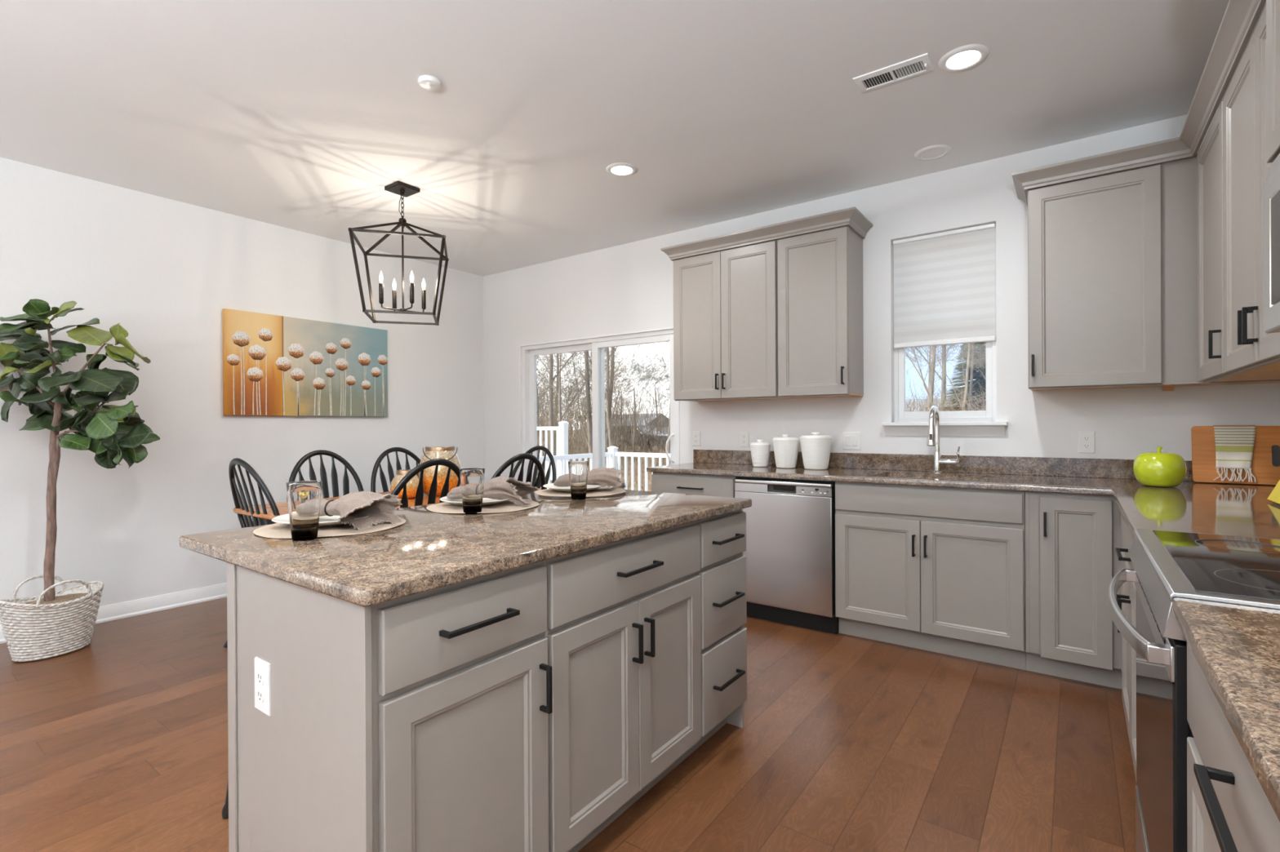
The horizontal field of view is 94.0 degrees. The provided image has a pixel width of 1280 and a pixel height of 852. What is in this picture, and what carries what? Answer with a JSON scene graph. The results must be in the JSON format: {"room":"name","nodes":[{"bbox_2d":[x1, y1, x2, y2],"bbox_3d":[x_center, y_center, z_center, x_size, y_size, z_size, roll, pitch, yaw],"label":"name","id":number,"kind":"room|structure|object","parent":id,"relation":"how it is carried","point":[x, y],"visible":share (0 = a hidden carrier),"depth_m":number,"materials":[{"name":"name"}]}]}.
{"room":"kitchen","nodes":[
{"label":"kitchen","id":0,"kind":"room"},
{"bbox_2d":[0,156,484,625],"bbox_3d":[-4.194,-0.145,2.692,0.140,2.743,8.620,0,0,36],"label":"wall","id":1,"kind":"structure","parent":0,"point":[165,270],"depth_m":4.04,"materials":[{"name":"paint"}]},
{"bbox_2d":[0,582,226,644],"bbox_3d":[-4.120,1.178,2.646,0.026,0.097,8.620,0,0,36],"label":"baseboard","id":2,"kind":"structure","parent":1,"relation":"attached to","point":[116,611],"depth_m":3.93,"materials":[{"name":"white wood"}]},
{"bbox_2d":[222,308,387,417],"bbox_3d":[-2.588,-0.458,4.742,0.046,0.760,1.243,0,0,36],"label":"painting","id":3,"kind":"object","parent":1,"relation":"attached to","point":[273,365],"visible":1,"depth_m":4.65,"materials":[{"name":"fabric"}]},
{"bbox_2d":[0,597,1136,851],"bbox_3d":[-1.823,1.277,0.975,5.985,0.120,8.900,0,0,36],"label":"floor","id":4,"kind":"structure","parent":0,"point":[117,742],"depth_m":2.18,"materials":[{"name":"brown wood"}]},
{"bbox_2d":[0,574,103,662],"bbox_3d":[-3.165,1.016,3.217,0.310,0.400,0.432,0,0,20],"label":"wicker basket","id":5,"kind":"object","parent":4,"relation":"on","point":[39,632],"visible":0.98,"depth_m":3.13,"materials":[{"name":"white wicker"}]},
{"bbox_2d":[0,298,159,626],"bbox_3d":[-3.041,0.215,3.247,1.057,1.768,0.597,0,0,36],"label":"fig tree","id":6,"kind":"object","parent":5,"relation":"in","point":[114,433],"visible":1,"depth_m":3.18,"materials":[{"name":"green plant"}]},
{"bbox_2d":[222,457,279,648],"bbox_3d":[-1.950,0.693,3.366,0.523,1.053,0.582,0,0,36],"label":"chair","id":7,"kind":"object","parent":4,"relation":"on","point":[245,522],"visible":0.31,"depth_m":3.16,"materials":[{"name":"black paint"}]},
{"bbox_2d":[286,449,364,502],"bbox_3d":[-1.995,0.692,3.991,0.582,1.053,0.523,0,0,36],"label":"chair","id":8,"kind":"object","parent":4,"relation":"on","point":[325,490],"visible":0.27,"depth_m":4.15,"materials":[{"name":"black paint"}]},
{"bbox_2d":[232,484,541,525],"bbox_3d":[-1.477,0.833,3.812,0.840,0.755,1.700,0,0,36],"label":"dining table","id":9,"kind":"object","parent":4,"relation":"on","point":[282,508],"visible":0.02,"depth_m":3.34,"materials":[{"name":"brown wood"}]},
{"bbox_2d":[390,469,419,499],"bbox_3d":[-1.471,0.366,3.756,0.186,0.178,0.186,0,0,36],"label":"glass jar","id":10,"kind":"object","parent":9,"relation":"on","point":[412,485],"visible":0.65,"depth_m":3.70,"materials":[{"name":"glass"}]},
{"bbox_2d":[418,446,461,496],"bbox_3d":[-1.311,0.295,3.924,0.270,0.318,0.270,0,0,36],"label":"glass jar","id":11,"kind":"object","parent":9,"relation":"on","point":[449,453],"visible":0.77,"depth_m":3.83,"materials":[{"name":"glass"}]},
{"bbox_2d":[226,560,552,851],"bbox_3d":[-0.600,0.768,1.461,0.658,0.884,0.481,0,0,36],"label":"base cabinet","id":12,"kind":"object","parent":4,"relation":"on","point":[418,722],"visible":0.88,"depth_m":1.27,"materials":[{"name":"paint"}]},
{"bbox_2d":[254,657,271,716],"bbox_3d":[-0.855,0.589,1.350,0.072,0.116,0.008,0,0,36],"label":"wall outlet","id":13,"kind":"object","parent":12,"relation":"attached to","point":[262,668],"visible":1,"depth_m":1.34,"materials":[{"name":"white plastic"}]},
{"bbox_2d":[370,447,420,493],"bbox_3d":[-1.667,0.689,4.476,0.582,1.053,0.523,0,0,36],"label":"chair","id":14,"kind":"object","parent":4,"relation":"on","point":[377,464],"visible":0.25,"depth_m":4.54,"materials":[{"name":"black paint"}]},
{"bbox_2d":[391,458,460,507],"bbox_3d":[-1.235,0.689,3.154,0.582,1.053,0.523,0,0,36],"label":"chair","id":15,"kind":"object","parent":4,"relation":"on","point":[402,484],"visible":0.18,"depth_m":2.96,"materials":[{"name":"black paint"}]},
{"bbox_2d":[491,453,546,490],"bbox_3d":[-0.901,0.687,3.664,0.582,1.053,0.523,0,0,36],"label":"chair","id":16,"kind":"object","parent":4,"relation":"on","point":[534,460],"visible":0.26,"depth_m":3.52,"materials":[{"name":"black paint"}]},
{"bbox_2d":[512,445,555,488],"bbox_3d":[-0.962,0.685,4.555,0.523,1.053,0.582,0,0,36],"label":"chair","id":17,"kind":"object","parent":4,"relation":"on","point":[539,448],"visible":0.25,"depth_m":4.72,"materials":[{"name":"black paint"}]},
{"bbox_2d":[544,521,701,851],"bbox_3d":[-0.234,0.765,1.950,0.642,0.884,0.740,0,0,36],"label":"base cabinet","id":18,"kind":"object","parent":4,"relation":"on","point":[623,633],"visible":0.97,"depth_m":1.71,"materials":[{"name":"paint"}]},
{"bbox_2d":[179,489,751,606],"bbox_3d":[-0.406,0.309,1.994,0.945,0.030,1.599,0,0,36],"label":"countertop","id":19,"kind":"structure","parent":18,"relation":"on","point":[432,550],"depth_m":1.52,"materials":[{"name":"stone"}]},
{"bbox_2d":[285,480,322,541],"bbox_3d":[-0.880,0.222,1.567,0.083,0.150,0.083,0,0,25],"label":"tumbler","id":20,"kind":"object","parent":19,"relation":"on","point":[304,497],"visible":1,"depth_m":1.54,"materials":[{"name":"clear glass"}]},
{"bbox_2d":[253,517,406,538],"bbox_3d":[-0.906,0.294,1.765,0.400,0.005,0.400,0,0,19],"label":"placemat","id":21,"kind":"object","parent":19,"relation":"on","point":[277,531],"visible":0.42,"depth_m":1.68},
{"bbox_2d":[271,514,368,527],"bbox_3d":[-0.940,0.280,1.786,0.276,0.026,0.276,0,0,36],"label":"dinner plate","id":22,"kind":"object","parent":21,"relation":"on","point":[324,521],"visible":0.43,"depth_m":1.75,"materials":[{"name":"beige ceramic"}]},
{"bbox_2d":[319,491,405,530],"bbox_3d":[-0.879,0.246,1.781,0.326,0.104,0.267,0,0,10],"label":"cloth napkin","id":23,"kind":"object","parent":22,"relation":"on","point":[379,508],"visible":0.84,"depth_m":1.75,"materials":[{"name":"fabric"}]},
{"bbox_2d":[426,498,539,513],"bbox_3d":[-0.571,0.291,2.188,0.400,0.005,0.400,0,0,-38],"label":"placemat","id":24,"kind":"object","parent":19,"relation":"on","point":[507,506],"visible":0.61,"depth_m":2.12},
{"bbox_2d":[459,467,484,514],"bbox_3d":[-0.564,0.219,2.011,0.083,0.150,0.083,0,0,25],"label":"tumbler","id":25,"kind":"object","parent":24,"relation":"on","point":[472,480],"visible":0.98,"depth_m":1.98,"materials":[{"name":"clear glass"}]},
{"bbox_2d":[440,496,510,506],"bbox_3d":[-0.599,0.277,2.218,0.276,0.026,0.276,0,0,36],"label":"dinner plate","id":26,"kind":"object","parent":24,"relation":"on","point":[486,501],"visible":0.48,"depth_m":2.16,"materials":[{"name":"beige ceramic"}]},
{"bbox_2d":[446,475,537,506],"bbox_3d":[-0.554,0.240,2.226,0.322,0.111,0.252,0,0,-3],"label":"cloth napkin","id":27,"kind":"object","parent":26,"relation":"on","point":[500,488],"visible":0.79,"depth_m":2.17,"materials":[{"name":"fabric"}]},
{"bbox_2d":[568,461,588,499],"bbox_3d":[-0.246,0.217,2.388,0.083,0.150,0.083,0,0,25],"label":"tumbler","id":28,"kind":"object","parent":19,"relation":"on","point":[578,470],"visible":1,"depth_m":2.36,"materials":[{"name":"clear glass"}]},
{"bbox_2d":[534,487,626,497],"bbox_3d":[-0.261,0.289,2.634,0.400,0.005,0.400,0,0,-6],"label":"placemat","id":29,"kind":"object","parent":19,"relation":"on","point":[601,491],"visible":0.59,"depth_m":2.57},
{"bbox_2d":[542,483,603,492],"bbox_3d":[-0.292,0.275,2.656,0.276,0.026,0.276,0,0,36],"label":"dinner plate","id":30,"kind":"object","parent":29,"relation":"on","point":[563,489],"visible":0.5,"depth_m":2.60,"materials":[{"name":"beige ceramic"}]},
{"bbox_2d":[553,466,626,488],"bbox_3d":[-0.225,0.238,2.669,0.320,0.109,0.246,0,0,2],"label":"cloth napkin","id":31,"kind":"object","parent":30,"relation":"on","point":[605,477],"visible":0.76,"depth_m":2.62,"materials":[{"name":"fabric"}]},
{"bbox_2d":[651,471,737,497],"bbox_3d":[0.510,0.757,4.193,0.640,0.884,0.659,0,0,36],"label":"base cabinet","id":32,"kind":"object","parent":4,"relation":"on","point":[667,482],"visible":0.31,"depth_m":3.93,"materials":[{"name":"paint"}]},
{"bbox_2d":[646,449,1279,538],"bbox_3d":[1.157,0.247,2.949,3.200,0.132,1.912,0,0,36],"label":"countertop","id":33,"kind":"structure","parent":32,"relation":"on","point":[1190,506],"depth_m":3.10,"materials":[{"name":"stone"}]},
{"bbox_2d":[750,440,770,466],"bbox_3d":[0.835,0.188,4.145,0.143,0.189,0.143,0,0,-19],"label":"canister","id":34,"kind":"object","parent":33,"relation":"on","point":[760,451],"visible":1,"depth_m":4.09,"materials":[{"name":"white ceramic"}]},
{"bbox_2d":[772,434,799,468],"bbox_3d":[0.985,0.169,4.028,0.177,0.225,0.177,0,0,36],"label":"canister","id":35,"kind":"object","parent":33,"relation":"on","point":[785,448],"visible":1,"depth_m":3.96,"materials":[{"name":"white ceramic"}]},
{"bbox_2d":[800,432,831,470],"bbox_3d":[1.150,0.161,3.903,0.203,0.241,0.203,0,0,36],"label":"canister","id":36,"kind":"object","parent":33,"relation":"on","point":[815,448],"visible":1,"depth_m":3.83,"materials":[{"name":"white ceramic"}]},
{"bbox_2d":[926,405,959,473],"bbox_3d":[1.755,0.079,3.451,0.150,0.400,0.232,0,0,36],"label":"faucet","id":37,"kind":"object","parent":33,"relation":"on","point":[934,427],"visible":1,"depth_m":3.51,"materials":[{"name":"silver metal"}]},
{"bbox_2d":[1133,446,1186,487],"bbox_3d":[2.385,0.184,2.743,0.186,0.182,0.187,0,0,36],"label":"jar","id":38,"kind":"object","parent":33,"relation":"on","point":[1160,469],"visible":1,"depth_m":2.68,"materials":[{"name":"ceramic"}]},
{"bbox_2d":[1191,426,1279,485],"bbox_3d":[2.824,0.136,2.828,0.311,0.274,0.060,0,0,36],"label":"cutting board","id":39,"kind":"object","parent":33,"relation":"on","point":[1265,462],"visible":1,"depth_m":2.79,"materials":[{"name":"brown wood"}]},
{"bbox_2d":[1213,425,1256,482],"bbox_3d":[2.808,0.128,2.824,0.159,0.264,0.095,0,0,36],"label":"tea towel","id":40,"kind":"object","parent":39,"relation":"hanging from","point":[1234,446],"visible":1,"depth_m":2.82,"materials":[{"name":"beige fabric"}]},
{"bbox_2d":[680,509,746,762],"bbox_3d":[0.090,0.762,2.396,0.642,0.884,0.360,0,0,36],"label":"base cabinet","id":41,"kind":"object","parent":4,"relation":"on","point":[722,572],"visible":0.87,"depth_m":2.21,"materials":[{"name":"paint"}]},
{"bbox_2d":[734,476,838,634],"bbox_3d":[1.027,0.757,3.822,0.624,0.878,0.637,0,0,36],"label":"dishwasher","id":42,"kind":"object","parent":4,"relation":"on","point":[789,553],"visible":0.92,"depth_m":3.54,"materials":[{"name":"silver metal"}]},
{"bbox_2d":[835,476,1026,670],"bbox_3d":[1.647,0.752,3.366,0.910,0.884,0.659,0,0,36],"label":"base cabinet","id":43,"kind":"object","parent":4,"relation":"on","point":[940,570],"visible":0.97,"depth_m":3.10,"materials":[{"name":"paint"}]},
{"bbox_2d":[1025,491,1121,689],"bbox_3d":[2.415,0.749,2.808,0.984,0.884,0.659,0,0,36],"label":"base cabinet","id":44,"kind":"object","parent":4,"relation":"on","point":[1072,562],"visible":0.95,"depth_m":2.76,"materials":[{"name":"paint"}]},
{"bbox_2d":[1115,513,1136,780],"bbox_3d":[1.988,0.753,1.960,0.676,0.884,1.278,0,0,36],"label":"base cabinet","id":45,"kind":"object","parent":4,"relation":"on","point":[1126,601],"visible":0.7,"depth_m":2.02,"materials":[{"name":"paint"}]},
{"bbox_2d":[1107,528,1279,851],"bbox_3d":[1.365,0.737,1.144,0.734,0.924,0.759,0,0,36],"label":"range","id":46,"kind":"object","parent":4,"relation":"on","point":[1168,565],"visible":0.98,"depth_m":1.17,"materials":[{"name":"silver metal"}]},
{"bbox_2d":[1133,528,1279,610],"bbox_3d":[1.388,0.286,1.124,0.660,0.017,0.759,0,0,36],"label":"cooktop","id":47,"kind":"object","parent":46,"relation":"in","point":[1233,570],"depth_m":1.19,"materials":[{"name":"black glass"}]},
{"bbox_2d":[1186,642,1279,851],"bbox_3d":[0.886,0.761,0.445,0.676,0.884,0.915,0,0,36],"label":"base cabinet","id":48,"kind":"object","parent":4,"relation":"on","point":[1228,810],"visible":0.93,"depth_m":0.72,"materials":[{"name":"paint"}]},
{"bbox_2d":[1172,597,1279,822],"bbox_3d":[0.890,0.253,0.430,0.668,0.132,0.940,0,0,36],"label":"countertop","id":49,"kind":"structure","parent":48,"relation":"on","point":[1236,648],"depth_m":0.72,"materials":[{"name":"stone"}]},
{"bbox_2d":[0,0,1266,276],"bbox_3d":[-1.839,-1.651,0.970,5.985,0.250,8.900,0,0,36],"label":"ceiling","id":50,"kind":"structure","parent":0,"point":[299,115],"depth_m":2.81,"materials":[{"name":"paint"}]},
{"bbox_2d":[348,181,448,325],"bbox_3d":[-1.524,-1.110,3.835,0.546,0.846,0.546,0,0,-16],"label":"lantern pendant","id":51,"kind":"object","parent":50,"relation":"hanging from","point":[399,188],"visible":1,"depth_m":3.81,"materials":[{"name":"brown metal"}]},
{"bbox_2d":[417,75,441,91],"bbox_3d":[-0.935,-1.521,2.658,0.100,0.026,0.100,0,0,36],"label":"smoke detector","id":52,"kind":"object","parent":50,"relation":"attached to","point":[428,82],"visible":1,"depth_m":2.64,"materials":[{"name":"white plastic"}]},
{"bbox_2d":[605,162,637,176],"bbox_3d":[-0.109,-1.535,3.580,0.188,0.010,0.188,0,0,36],"label":"recessed light","id":53,"kind":"object","parent":50,"relation":"in","point":[618,169],"visible":1,"depth_m":3.56,"materials":[{"name":"white plastic"}]},
{"bbox_2d":[853,52,934,93],"bbox_3d":[1.109,-1.535,2.617,0.306,0.020,0.142,0,0,36],"label":"ceiling vent","id":54,"kind":"object","parent":50,"relation":"in","point":[922,64],"visible":1,"depth_m":2.60,"materials":[{"name":"white metal"}]},
{"bbox_2d":[914,144,951,159],"bbox_3d":[1.655,-1.544,3.380,0.188,0.010,0.188,0,0,36],"label":"recessed light","id":55,"kind":"object","parent":50,"relation":"in","point":[933,152],"visible":1,"depth_m":3.36,"materials":[{"name":"white plastic"}]},
{"bbox_2d":[937,44,989,71],"bbox_3d":[1.358,-1.541,2.509,0.188,0.010,0.188,0,0,36],"label":"recessed light","id":56,"kind":"object","parent":50,"relation":"in","point":[965,57],"visible":1,"depth_m":2.50,"materials":[{"name":"white plastic"}]},
{"bbox_2d":[483,106,1279,484],"bbox_3d":[0.746,-0.175,4.514,5.985,2.743,0.140,0,0,36],"label":"wall","id":57,"kind":"structure","parent":0,"point":[628,287],"depth_m":3.82,"materials":[{"name":"paint"}]},
{"bbox_2d":[519,327,679,487],"bbox_3d":[-0.395,0.206,5.320,1.830,1.990,0.162,0,0,36],"label":"door","id":58,"kind":"structure","parent":57,"relation":"in","point":[528,353],"depth_m":5.31,"materials":[{"name":"white plastic"}]},
{"bbox_2d":[673,239,790,401],"bbox_3d":[0.653,-0.712,4.265,0.802,1.050,0.365,0,0,36],"label":"upper cabinet","id":59,"kind":"object","parent":57,"relation":"attached to","point":[726,322],"visible":0.98,"depth_m":4.12,"materials":[{"name":"paint"}]},
{"bbox_2d":[660,206,872,261],"bbox_3d":[0.829,-1.261,4.116,1.392,0.082,0.394,0,0,36],"label":"crown molding","id":60,"kind":"structure","parent":59,"relation":"attached to","point":[852,217],"depth_m":3.87,"materials":[{"name":"paint"}]},
{"bbox_2d":[777,225,863,398],"bbox_3d":[1.166,-0.714,3.892,0.462,1.050,0.365,0,0,36],"label":"upper cabinet","id":61,"kind":"object","parent":57,"relation":"attached to","point":[820,314],"visible":0.99,"depth_m":3.77,"materials":[{"name":"paint"}]},
{"bbox_2d":[842,432,861,449],"bbox_3d":[1.399,0.099,3.948,0.116,0.116,0.010,0,0,36],"label":"switch plate","id":62,"kind":"object","parent":57,"relation":"attached to","point":[851,441],"visible":1,"depth_m":3.95,"materials":[{"name":"white plastic"}]},
{"bbox_2d":[693,449,1193,481],"bbox_3d":[1.157,0.232,2.949,3.200,0.102,1.912,0,0,36],"label":"backsplash","id":63,"kind":"structure","parent":57,"relation":"attached to","point":[1118,468],"depth_m":3.52,"materials":[{"name":"stone"}]},
{"bbox_2d":[881,223,1008,436],"bbox_3d":[1.859,-0.565,3.662,0.678,1.252,0.185,0,0,36],"label":"window","id":64,"kind":"structure","parent":57,"relation":"in","point":[962,423],"depth_m":3.62,"materials":[{"name":"white plastic"}]},
{"bbox_2d":[893,222,995,348],"bbox_3d":[1.857,-0.843,3.668,0.566,0.691,0.035,0,0,36],"label":"roller shade","id":65,"kind":"object","parent":64,"relation":"attached to","point":[944,282],"visible":1,"depth_m":3.65,"materials":[{"name":"fabric"}]},
{"bbox_2d":[1078,431,1094,453],"bbox_3d":[2.405,0.088,3.217,0.072,0.116,0.008,0,0,36],"label":"wall outlet","id":66,"kind":"object","parent":57,"relation":"attached to","point":[1086,439],"visible":1,"depth_m":3.21,"materials":[{"name":"white plastic"}]},
{"bbox_2d":[1027,153,1279,391],"bbox_3d":[2.494,-0.711,2.926,0.984,1.068,0.365,0,0,36],"label":"upper cabinet","id":67,"kind":"object","parent":57,"relation":"attached to","point":[1113,257],"visible":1,"depth_m":2.90,"materials":[{"name":"paint"}]},
{"bbox_2d":[1012,0,1266,205],"bbox_3d":[1.649,-1.262,2.110,0.706,0.082,2.674,0,0,36],"label":"crown molding","id":68,"kind":"structure","parent":67,"relation":"attached to","point":[1240,17],"depth_m":2.57,"materials":[{"name":"paint"}]},
{"bbox_3d":[0.532,-0.164,-0.747,0.140,2.743,8.620,0,0,36],"label":"wall","id":69,"kind":"structure","parent":0,"visible":0},
{"bbox_2d":[1196,100,1279,382],"bbox_3d":[2.479,-0.719,2.378,0.383,1.050,0.599,0,0,36],"label":"upper cabinet","id":70,"kind":"object","parent":69,"relation":"attached to","point":[1210,164],"visible":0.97,"depth_m":2.46,"materials":[{"name":"paint"}]},
{"bbox_2d":[1222,5,1279,374],"bbox_3d":[2.015,-0.715,1.741,0.383,1.050,0.969,0,0,36],"label":"upper cabinet","id":71,"kind":"object","parent":69,"relation":"attached to","point":[1247,348],"visible":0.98,"depth_m":1.95,"materials":[{"name":"paint"}]},
{"bbox_2d":[1266,0,1279,163],"bbox_3d":[1.489,-0.938,1.046,0.414,0.595,0.763,0,0,36],"label":"upper cabinet","id":72,"kind":"object","parent":69,"relation":"attached to","point":[1273,6],"visible":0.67,"depth_m":1.43,"materials":[{"name":"paint"}]},
{"bbox_2d":[1263,153,1279,333],"bbox_3d":[1.472,-0.432,1.062,0.462,0.413,0.759,0,0,36],"label":"microwave","id":73,"kind":"object","parent":72,"relation":"attached to","point":[1272,185],"visible":1,"depth_m":1.42,"materials":[{"name":"silver metal"}]},
{"label":"outside","id":74,"kind":"structure","parent":0,"visible":0},
{"bbox_3d":[-3.240,1.038,10.031,3.950,0.140,2.000,0,0,36],"label":"deck","id":75,"kind":"object","parent":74,"visible":0},
{"bbox_2d":[537,421,568,479],"bbox_3d":[-2.673,0.444,10.703,3.680,1.040,0.120,0,0,36],"label":"deck railing","id":76,"kind":"object","parent":75,"relation":"on","point":[562,430],"visible":0.14,"depth_m":9.69,"materials":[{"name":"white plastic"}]},
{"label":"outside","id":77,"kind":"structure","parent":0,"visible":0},
{"bbox_2d":[542,430,666,491],"bbox_3d":[16.509,0.361,39.684,120.000,4.211,75.000,0,0,36],"label":"ground","id":78,"kind":"structure","parent":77,"point":[650,482],"depth_m":22.33,"materials":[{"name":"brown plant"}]},
{"bbox_2d":[536,352,610,455],"bbox_3d":[-4.089,-2.624,23.975,6.463,8.682,5.897,0,0,-11],"label":"bare tree","id":79,"kind":"object","parent":78,"relation":"on","point":[564,353],"visible":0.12,"depth_m":23.91,"materials":[{"name":"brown plant"}]},
{"bbox_2d":[536,345,653,482],"bbox_3d":[-2.318,-1.886,20.123,8.110,7.755,5.435,0,0,6],"label":"bare tree","id":80,"kind":"object","parent":78,"relation":"on","point":[551,415],"visible":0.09,"depth_m":18.66,"materials":[{"name":"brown plant"}]},
{"bbox_2d":[536,343,653,422],"bbox_3d":[-1.935,-1.634,14.112,5.451,8.025,5.974,0,0,10],"label":"bare tree","id":81,"kind":"object","parent":78,"relation":"on","point":[558,378],"visible":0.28,"depth_m":14.53,"materials":[{"name":"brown plant"}]},
{"bbox_2d":[542,344,648,464],"bbox_3d":[0.732,-4.038,23.837,11.632,11.503,8.081,0,0,43],"label":"bare tree","id":82,"kind":"object","parent":78,"relation":"on","point":[606,443],"visible":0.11,"depth_m":23.17,"materials":[{"name":"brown plant"}]},
{"bbox_2d":[536,346,667,471],"bbox_3d":[-0.600,-2.408,14.121,6.489,9.238,9.341,0,0,35],"label":"bare tree","id":83,"kind":"object","parent":78,"relation":"on","point":[589,441],"visible":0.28,"depth_m":15.60,"materials":[{"name":"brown plant"}]},
{"bbox_2d":[536,343,670,459],"bbox_3d":[-7.078,-1.059,30.207,23.536,5.973,19.067,0,0,36],"label":"trees","id":84,"kind":"object","parent":78,"relation":"on","point":[574,437],"visible":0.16,"depth_m":27.49,"materials":[{"name":"plant"}]},
{"bbox_2d":[537,435,670,491],"bbox_3d":[-1.781,1.059,18.804,12.092,2.591,10.711,0,0,36],"label":"undergrowth","id":85,"kind":"object","parent":78,"relation":"on","point":[646,450],"visible":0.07,"depth_m":19.65,"materials":[{"name":"plant"}]},
{"bbox_2d":[572,347,663,457],"bbox_3d":[-1.411,-1.228,28.494,3.724,5.714,4.827,0,0,-43],"label":"bare tree","id":86,"kind":"object","parent":78,"relation":"on","point":[642,348],"visible":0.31,"depth_m":27.86,"materials":[{"name":"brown plant"}]},
{"bbox_2d":[574,343,663,447],"bbox_3d":[-0.719,-2.779,14.232,6.814,10.032,7.468,0,0,9],"label":"bare tree","id":87,"kind":"object","parent":78,"relation":"on","point":[609,428],"visible":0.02,"depth_m":14.23,"materials":[{"name":"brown plant"}]},
{"bbox_2d":[588,341,670,462],"bbox_3d":[0.317,-1.083,19.845,3.705,5.684,4.802,0,0,-40],"label":"bare tree","id":88,"kind":"object","parent":78,"relation":"on","point":[615,350],"visible":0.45,"depth_m":20.40,"materials":[{"name":"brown plant"}]},
{"bbox_2d":[604,342,670,427],"bbox_3d":[0.115,-2.016,33.278,5.843,6.916,4.507,0,0,-31],"label":"bare tree","id":89,"kind":"object","parent":78,"relation":"on","point":[653,343],"visible":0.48,"depth_m":33.74,"materials":[{"name":"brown plant"}]},
{"bbox_2d":[612,425,667,451],"bbox_3d":[-0.301,0.682,32.377,4.289,1.450,1.800,0,0,36],"label":"undergrowth","id":90,"kind":"object","parent":78,"relation":"on","point":[645,428],"visible":0.12,"depth_m":31.15,"materials":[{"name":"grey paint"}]},
{"bbox_2d":[905,345,946,411],"bbox_3d":[8.288,-3.231,18.670,4.826,6.886,7.201,0,0,-24],"label":"bare tree","id":91,"kind":"object","parent":78,"relation":"on","point":[944,381],"visible":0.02,"depth_m":18.94,"materials":[{"name":"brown plant"}]},
{"bbox_2d":[905,344,960,410],"bbox_3d":[9.268,-3.351,15.883,5.464,7.779,7.866,0,0,-8],"label":"bare tree","id":92,"kind":"object","parent":78,"relation":"on","point":[931,391],"visible":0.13,"depth_m":16.33,"materials":[{"name":"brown plant"}]},
{"bbox_2d":[905,373,986,412],"bbox_3d":[8.630,-0.441,16.072,9.718,3.399,9.904,0,0,33],"label":"undergrowth","id":93,"kind":"object","parent":78,"relation":"on","point":[962,396],"visible":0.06,"depth_m":16.45,"materials":[{"name":"plant"}]},
{"bbox_2d":[916,342,975,410],"bbox_3d":[9.174,-2.659,15.199,5.471,6.476,4.221,0,0,-8],"label":"bare tree","id":94,"kind":"object","parent":78,"relation":"on","point":[968,352],"visible":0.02,"depth_m":15.08,"materials":[{"name":"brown plant"}]},
{"bbox_2d":[936,342,985,410],"bbox_3d":[9.603,-2.836,15.796,4.201,6.445,5.445,0,0,-24],"label":"bare tree","id":95,"kind":"object","parent":78,"relation":"on","point":[972,348],"visible":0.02,"depth_m":16.66,"materials":[{"name":"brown plant"}]},
{"bbox_2d":[945,342,986,411],"bbox_3d":[11.033,-2.304,19.170,2.648,4.600,2.603,0,0,36],"label":"evergreen tree","id":96,"kind":"object","parent":78,"relation":"on","point":[977,376],"visible":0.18,"depth_m":19.09,"materials":[{"name":"green plant"}]},
{"bbox_3d":[0.530,2.054,6.624,4.550,1.480,2.977,0,0,36],"label":"floor","id":97,"kind":"structure","parent":78,"relation":"on","visible":0},
{"bbox_2d":[538,452,612,488],"bbox_3d":[-1.197,0.816,7.925,0.121,1.010,2.801,0,0,36],"label":"deck railing","id":98,"kind":"object","parent":97,"relation":"on","point":[580,456],"visible":0.16,"depth_m":8.23,"materials":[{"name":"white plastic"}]},
{"bbox_2d":[607,445,670,491],"bbox_3d":[1.335,0.803,7.814,4.440,1.010,0.120,0,0,36],"label":"deck railing","id":99,"kind":"object","parent":97,"relation":"on","point":[615,461],"visible":0.12,"depth_m":8.85,"materials":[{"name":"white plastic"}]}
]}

